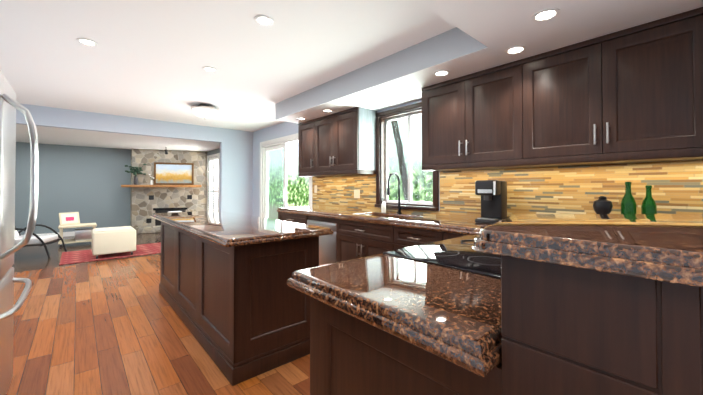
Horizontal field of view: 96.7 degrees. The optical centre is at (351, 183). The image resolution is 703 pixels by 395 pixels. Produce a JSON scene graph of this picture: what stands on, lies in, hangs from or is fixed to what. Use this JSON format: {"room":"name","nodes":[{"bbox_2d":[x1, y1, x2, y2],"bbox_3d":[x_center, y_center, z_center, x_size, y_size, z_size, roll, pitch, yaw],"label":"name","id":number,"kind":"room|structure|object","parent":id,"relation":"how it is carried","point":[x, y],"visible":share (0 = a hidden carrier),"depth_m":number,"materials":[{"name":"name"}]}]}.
{"room":"kitchen","nodes":[
{"label":"kitchen","id":0,"kind":"room"},
{"bbox_2d":[15,142,130,234],"bbox_3d":[-6.882,0.099,7.927,5.550,2.400,0.120,1,-1,-41],"label":"wall","id":1,"kind":"structure","parent":0,"point":[85,182],"depth_m":7.82,"materials":[{"name":"grey paint"}]},
{"bbox_2d":[37,231,74,236],"bbox_3d":[-7.462,1.237,7.315,3.650,0.110,0.014,1,-1,-41],"label":"baseboard","id":2,"kind":"structure","parent":1,"relation":"attached to","point":[72,233],"depth_m":7.69,"materials":[{"name":"white"}]},
{"bbox_2d":[16,124,219,151],"bbox_3d":[-5.558,-1.093,6.520,5.670,0.250,4.001,1,-1,-41],"label":"ceiling","id":3,"kind":"structure","parent":0,"point":[59,136],"depth_m":6.95,"materials":[{"name":"white paint"}]},
{"bbox_2d":[16,104,252,215],"bbox_3d":[-4.247,0.064,4.918,5.550,2.400,0.120,1,-1,-41],"label":"wall","id":4,"kind":"structure","parent":0,"point":[236,173],"depth_m":5.97,"materials":[{"name":"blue paint"}]},
{"bbox_2d":[6,233,309,394],"bbox_3d":[-2.614,1.293,3.130,5.670,0.100,12.940,1,-1,-41],"label":"floor","id":5,"kind":"structure","parent":0,"point":[115,327],"depth_m":2.48,"materials":[{"name":"brown wood"}]},
{"bbox_2d":[0,70,38,394],"bbox_3d":[-1.947,0.247,1.336,0.849,1.950,0.955,1,-1,-41],"label":"fridge","id":6,"kind":"object","parent":5,"relation":"on","point":[9,104],"visible":1,"depth_m":1.63,"materials":[{"name":"grey metal"}]},
{"bbox_2d":[14,224,66,258],"bbox_3d":[-5.640,0.870,5.420,0.908,0.808,0.612,0,-1,-21],"label":"chair","id":7,"kind":"object","parent":5,"relation":"on","point":[40,240],"visible":0.58,"depth_m":5.40,"materials":[{"name":"black metal"},{"name":"dark fabric"}]},
{"bbox_2d":[58,223,96,246],"bbox_3d":[-5.782,1.068,6.606,0.600,0.409,0.500,1,-1,-41],"label":"side table","id":8,"kind":"object","parent":5,"relation":"on","point":[83,234],"visible":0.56,"depth_m":6.50,"materials":[{"name":"beige wood"}]},
{"bbox_2d":[59,212,79,224],"bbox_3d":[-5.943,0.732,6.585,0.080,0.255,0.340,0,-1,24],"label":"picture frame","id":9,"kind":"object","parent":8,"relation":"on","point":[69,218],"visible":1,"depth_m":6.57,"materials":[{"name":"beige wood"}]},
{"bbox_2d":[59,242,160,264],"bbox_3d":[-4.049,1.271,6.074,2.350,0.010,1.220,1,-1,-41],"label":"rug","id":10,"kind":"object","parent":5,"relation":"on","point":[72,257],"visible":0.56,"depth_m":5.57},
{"bbox_2d":[91,226,135,258],"bbox_3d":[-4.235,1.028,5.568,0.600,0.463,0.600,1,-1,-41],"label":"ottoman","id":11,"kind":"object","parent":10,"relation":"on","point":[111,240],"visible":1,"depth_m":5.35,"materials":[{"name":"beige fabric"}]},
{"bbox_2d":[121,149,206,233],"bbox_3d":[-5.120,0.184,8.620,1.973,2.246,1.144,1,-1,-41],"label":"fireplace","id":12,"kind":"object","parent":5,"relation":"on","point":[148,200],"visible":0.81,"depth_m":8.60,"materials":[{"name":"stone"}]},
{"bbox_2d":[125,164,146,184],"bbox_3d":[-5.723,-0.259,8.284,0.488,0.572,0.194,0,-1,-27],"label":"vase","id":13,"kind":"object","parent":12,"relation":"on","point":[133,170],"visible":1,"depth_m":8.27,"materials":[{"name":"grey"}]},
{"bbox_2d":[154,162,193,184],"bbox_3d":[-4.954,-0.279,8.728,0.980,0.620,0.030,0,-1,-21],"label":"picture frame","id":14,"kind":"object","parent":12,"relation":"on","point":[165,173],"visible":0.96,"depth_m":8.72,"materials":[{"name":"brown wood"}]},
{"bbox_2d":[159,222,318,385],"bbox_3d":[-1.225,0.808,2.973,0.659,0.865,2.279,1,-1,-41],"label":"kitchen island","id":15,"kind":"object","parent":5,"relation":"on","point":[240,307],"depth_m":2.15,"materials":[{"name":"brown wood"}]},
{"bbox_2d":[151,210,333,249],"bbox_3d":[-1.218,0.353,2.928,0.770,0.045,2.420,1,-1,-41],"label":"island countertop","id":16,"kind":"structure","parent":15,"relation":"on","point":[226,229],"depth_m":2.31,"materials":[{"name":"brown stone"}]},
{"bbox_2d":[278,214,332,223],"bbox_3d":[-0.593,0.834,4.469,0.608,0.850,0.757,1,-1,-41],"label":"base cabinet","id":17,"kind":"object","parent":5,"relation":"on","point":[296,218],"depth_m":4.14,"materials":[{"name":"brown wood"}]},
{"bbox_2d":[333,218,392,262],"bbox_3d":[0.336,0.821,3.409,0.608,0.850,0.850,1,-1,-41],"label":"base cabinet","id":18,"kind":"object","parent":5,"relation":"on","point":[361,233],"depth_m":3.22,"materials":[{"name":"brown wood"}]},
{"bbox_2d":[307,219,336,265],"bbox_3d":[-0.164,0.855,3.938,0.623,0.795,0.600,1,-1,-41],"label":"dishwasher","id":19,"kind":"object","parent":18,"relation":"in","point":[327,249],"visible":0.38,"depth_m":3.67,"materials":[{"name":"grey metal"}]},
{"bbox_2d":[277,206,490,234],"bbox_3d":[0.183,0.368,3.575,0.628,0.060,3.153,1,-1,-41],"label":"countertop","id":20,"kind":"structure","parent":18,"relation":"on","point":[410,221],"depth_m":2.98,"materials":[{"name":"brown stone"}]},
{"bbox_2d":[381,198,385,212],"bbox_3d":[0.378,0.253,3.702,0.070,0.172,0.058,1,-1,-41],"label":"soap dispenser","id":21,"kind":"object","parent":20,"relation":"on","point":[383,207],"visible":1,"depth_m":3.68,"materials":[{"name":"white plastic"}]},
{"bbox_2d":[387,173,405,213],"bbox_3d":[0.502,0.106,3.464,0.225,0.460,0.130,1,-1,-41],"label":"faucet","id":22,"kind":"object","parent":20,"relation":"on","point":[388,193],"visible":1,"depth_m":3.52,"materials":[{"name":"black metal"}]},
{"bbox_2d":[475,180,506,223],"bbox_3d":[1.177,0.149,2.622,0.254,0.354,0.180,1,-1,-41],"label":"coffee maker","id":23,"kind":"object","parent":20,"relation":"on","point":[493,193],"visible":1,"depth_m":2.56,"materials":[{"name":"black plastic"}]},
{"bbox_2d":[310,298,438,394],"bbox_3d":[0.229,0.793,1.006,0.432,0.850,0.690,1,-1,-41],"label":"base cabinet","id":24,"kind":"object","parent":5,"relation":"on","point":[347,358],"depth_m":0.93,"materials":[{"name":"brown wood"}]},
{"bbox_2d":[393,226,440,249],"bbox_3d":[0.787,0.815,2.894,0.608,0.850,0.520,1,-1,-41],"label":"base cabinet","id":25,"kind":"object","parent":5,"relation":"on","point":[402,238],"depth_m":2.74,"materials":[{"name":"brown wood"}]},
{"bbox_2d":[441,234,468,240],"bbox_3d":[1.094,0.811,2.544,0.608,0.850,0.410,1,-1,-41],"label":"base cabinet","id":26,"kind":"object","parent":5,"relation":"on","point":[443,236],"depth_m":2.45,"materials":[{"name":"brown wood"}]},
{"bbox_2d":[439,246,646,394],"bbox_3d":[0.741,0.678,0.901,1.069,1.078,0.375,1,-1,-41],"label":"base cabinet","id":27,"kind":"object","parent":5,"relation":"on","point":[563,304],"depth_m":0.55,"materials":[{"name":"brown wood"}]},
{"bbox_2d":[287,254,494,385],"bbox_3d":[0.852,0.357,1.582,2.246,0.035,0.718,1,-1,-41],"label":"countertop","id":28,"kind":"structure","parent":27,"relation":"on","point":[397,299],"depth_m":0.85,"materials":[{"name":"brown stone"}]},
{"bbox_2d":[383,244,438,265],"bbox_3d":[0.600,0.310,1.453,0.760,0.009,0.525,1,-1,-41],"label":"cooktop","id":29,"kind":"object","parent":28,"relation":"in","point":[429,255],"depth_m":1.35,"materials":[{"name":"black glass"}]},
{"bbox_2d":[423,214,702,289],"bbox_3d":[1.001,0.114,0.639,1.153,0.041,1.222,1,-1,-41],"label":"countertop","id":30,"kind":"structure","parent":27,"relation":"on","point":[667,249],"depth_m":0.55,"materials":[{"name":"brown stone"}]},
{"bbox_2d":[593,196,612,213],"bbox_3d":[1.647,0.200,2.049,0.104,0.240,0.102,1,-1,-41],"label":"vase","id":31,"kind":"object","parent":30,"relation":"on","point":[602,205],"visible":0.58,"depth_m":2.02,"materials":[{"name":"black ceramic"}]},
{"bbox_2d":[621,182,635,213],"bbox_3d":[1.771,0.153,1.999,0.076,0.332,0.076,1,-1,-41],"label":"bottle","id":32,"kind":"object","parent":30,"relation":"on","point":[628,204],"visible":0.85,"depth_m":1.98,"materials":[{"name":"green glass"}]},
{"bbox_2d":[641,185,656,213],"bbox_3d":[1.876,0.164,1.970,0.072,0.309,0.072,1,-1,-41],"label":"bottle","id":33,"kind":"object","parent":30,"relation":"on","point":[648,205],"visible":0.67,"depth_m":1.96,"materials":[{"name":"green glass"}]},
{"bbox_2d":[643,282,702,394],"bbox_3d":[1.099,0.673,0.492,1.069,1.078,0.788,1,-1,-41],"label":"base cabinet","id":34,"kind":"object","parent":5,"relation":"on","point":[672,315],"depth_m":0.43,"materials":[{"name":"brown wood"}]},
{"bbox_2d":[0,0,455,131],"bbox_3d":[-0.694,-1.218,2.182,4.070,0.100,8.940,1,-1,-41],"label":"ceiling","id":35,"kind":"structure","parent":0,"point":[147,59],"depth_m":2.70,"materials":[{"name":"white paint"}]},
{"bbox_2d":[76,38,97,45],"bbox_3d":[-2.161,-1.161,2.558,0.134,0.012,0.134,-1,-1,40],"label":"recessed light","id":36,"kind":"object","parent":35,"relation":"in","point":[84,41],"depth_m":2.56,"materials":[{"name":"white"}]},
{"bbox_2d":[191,105,218,119],"bbox_3d":[-2.141,-1.040,4.568,0.380,0.199,0.380,1,-1,-41],"label":"flush-mount ceiling fixture","id":37,"kind":"object","parent":35,"relation":"attached to","point":[204,111],"visible":1,"depth_m":4.46,"materials":[{"name":"white glass"}]},
{"bbox_2d":[202,67,216,71],"bbox_3d":[-1.428,-1.154,3.147,0.134,0.012,0.134,0,-1,4],"label":"recessed light","id":38,"kind":"object","parent":35,"relation":"in","point":[210,69],"depth_m":3.15,"materials":[{"name":"white"}]},
{"bbox_2d":[254,15,273,25],"bbox_3d":[-0.624,-1.165,2.230,0.134,0.012,0.134,-1,-1,40],"label":"recessed light","id":39,"kind":"object","parent":35,"relation":"in","point":[263,20],"depth_m":2.23,"materials":[{"name":"white"}]},
{"bbox_2d":[207,100,439,216],"bbox_3d":[-0.526,0.064,4.973,0.120,2.400,12.940,1,-1,-41],"label":"wall","id":40,"kind":"structure","parent":0,"point":[282,129],"depth_m":6.46,"materials":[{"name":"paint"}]},
{"bbox_2d":[207,153,219,210],"bbox_3d":[-3.804,0.232,8.641,0.064,2.090,1.040,1,-1,-41],"label":"window shutters","id":41,"kind":"object","parent":40,"relation":"attached to","point":[215,163],"visible":0.6,"depth_m":8.64,"materials":[{"name":"white wood"}]},
{"bbox_2d":[260,133,311,219],"bbox_3d":[-1.206,0.208,5.732,0.140,2.130,1.900,1,-1,-41],"label":"door frame","id":42,"kind":"structure","parent":40,"relation":"attached to","point":[265,181],"depth_m":6.10,"materials":[{"name":"white"}]},
{"bbox_2d":[298,119,313,174],"bbox_3d":[-0.535,-0.532,4.646,0.327,0.746,0.430,1,-1,-41],"label":"upper cabinet","id":43,"kind":"object","parent":40,"relation":"attached to","point":[305,130],"depth_m":4.54,"materials":[{"name":"brown wood"}]},
{"bbox_2d":[314,107,376,174],"bbox_3d":[-0.099,-0.538,4.148,0.327,0.746,0.894,1,-1,-41],"label":"upper cabinet","id":44,"kind":"object","parent":40,"relation":"attached to","point":[342,143],"depth_m":3.89,"materials":[{"name":"brown wood"}]},
{"bbox_2d":[374,102,438,210],"bbox_3d":[0.633,-0.302,3.600,0.150,1.170,0.890,1,-1,-41],"label":"kitchen window","id":45,"kind":"structure","parent":40,"relation":"in","point":[382,145],"depth_m":3.70,"materials":[{"name":"brown wood"}]},
{"bbox_2d":[421,60,520,166],"bbox_3d":[1.099,-0.554,2.781,0.327,0.746,0.910,1,-1,-41],"label":"upper cabinet","id":46,"kind":"object","parent":40,"relation":"attached to","point":[474,119],"depth_m":2.62,"materials":[{"name":"brown wood"}]},
{"bbox_2d":[312,160,702,218],"bbox_3d":[1.297,0.086,2.793,0.008,0.495,5.820,1,-1,-41],"label":"backsplash","id":47,"kind":"structure","parent":40,"relation":"attached to","point":[677,187],"depth_m":2.46,"materials":[{"name":"tile"}]},
{"bbox_2d":[354,190,359,197],"bbox_3d":[0.071,0.135,4.179,0.008,0.116,0.115,1,-1,-41],"label":"electrical outlet plate","id":48,"kind":"object","parent":47,"relation":"attached to","point":[356,193],"depth_m":4.17,"materials":[{"name":"beige plastic"}]},
{"bbox_2d":[521,7,702,162],"bbox_3d":[1.705,-0.562,2.088,0.327,0.746,0.930,1,-1,-41],"label":"upper cabinet","id":49,"kind":"object","parent":40,"relation":"attached to","point":[632,94],"depth_m":1.92,"materials":[{"name":"brown wood"}]},
{"bbox_2d":[275,0,702,123],"bbox_3d":[0.090,-1.062,1.285,3.830,0.231,6.320,1,-1,-41],"label":"ceiling","id":50,"kind":"structure","parent":0,"point":[483,35],"depth_m":2.19,"materials":[{"name":"grey paint"}]},
{"bbox_2d":[433,70,449,75],"bbox_3d":[0.756,-0.930,2.624,0.134,0.012,0.134,-1,-1,40],"label":"recessed light","id":51,"kind":"object","parent":50,"relation":"in","point":[438,73],"depth_m":2.62,"materials":[{"name":"white"}]},
{"bbox_2d":[505,45,526,53],"bbox_3d":[1.145,-0.935,2.181,0.134,0.012,0.134,-1,-1,40],"label":"recessed light","id":52,"kind":"object","parent":50,"relation":"in","point":[517,49],"depth_m":2.18,"materials":[{"name":"white"}]},
{"bbox_2d":[532,8,559,21],"bbox_3d":[1.080,-0.940,1.739,0.134,0.012,0.134,-1,-1,40],"label":"recessed light","id":53,"kind":"object","parent":50,"relation":"in","point":[538,16],"depth_m":1.74,"materials":[{"name":"white"}]},
{"label":"outside","id":54,"kind":"structure","parent":0,"visible":0},
{"bbox_2d":[269,115,432,219],"bbox_3d":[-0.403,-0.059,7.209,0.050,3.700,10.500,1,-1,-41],"label":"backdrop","id":55,"kind":"structure","parent":54,"point":[297,191],"depth_m":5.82,"materials":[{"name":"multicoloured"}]}
]}

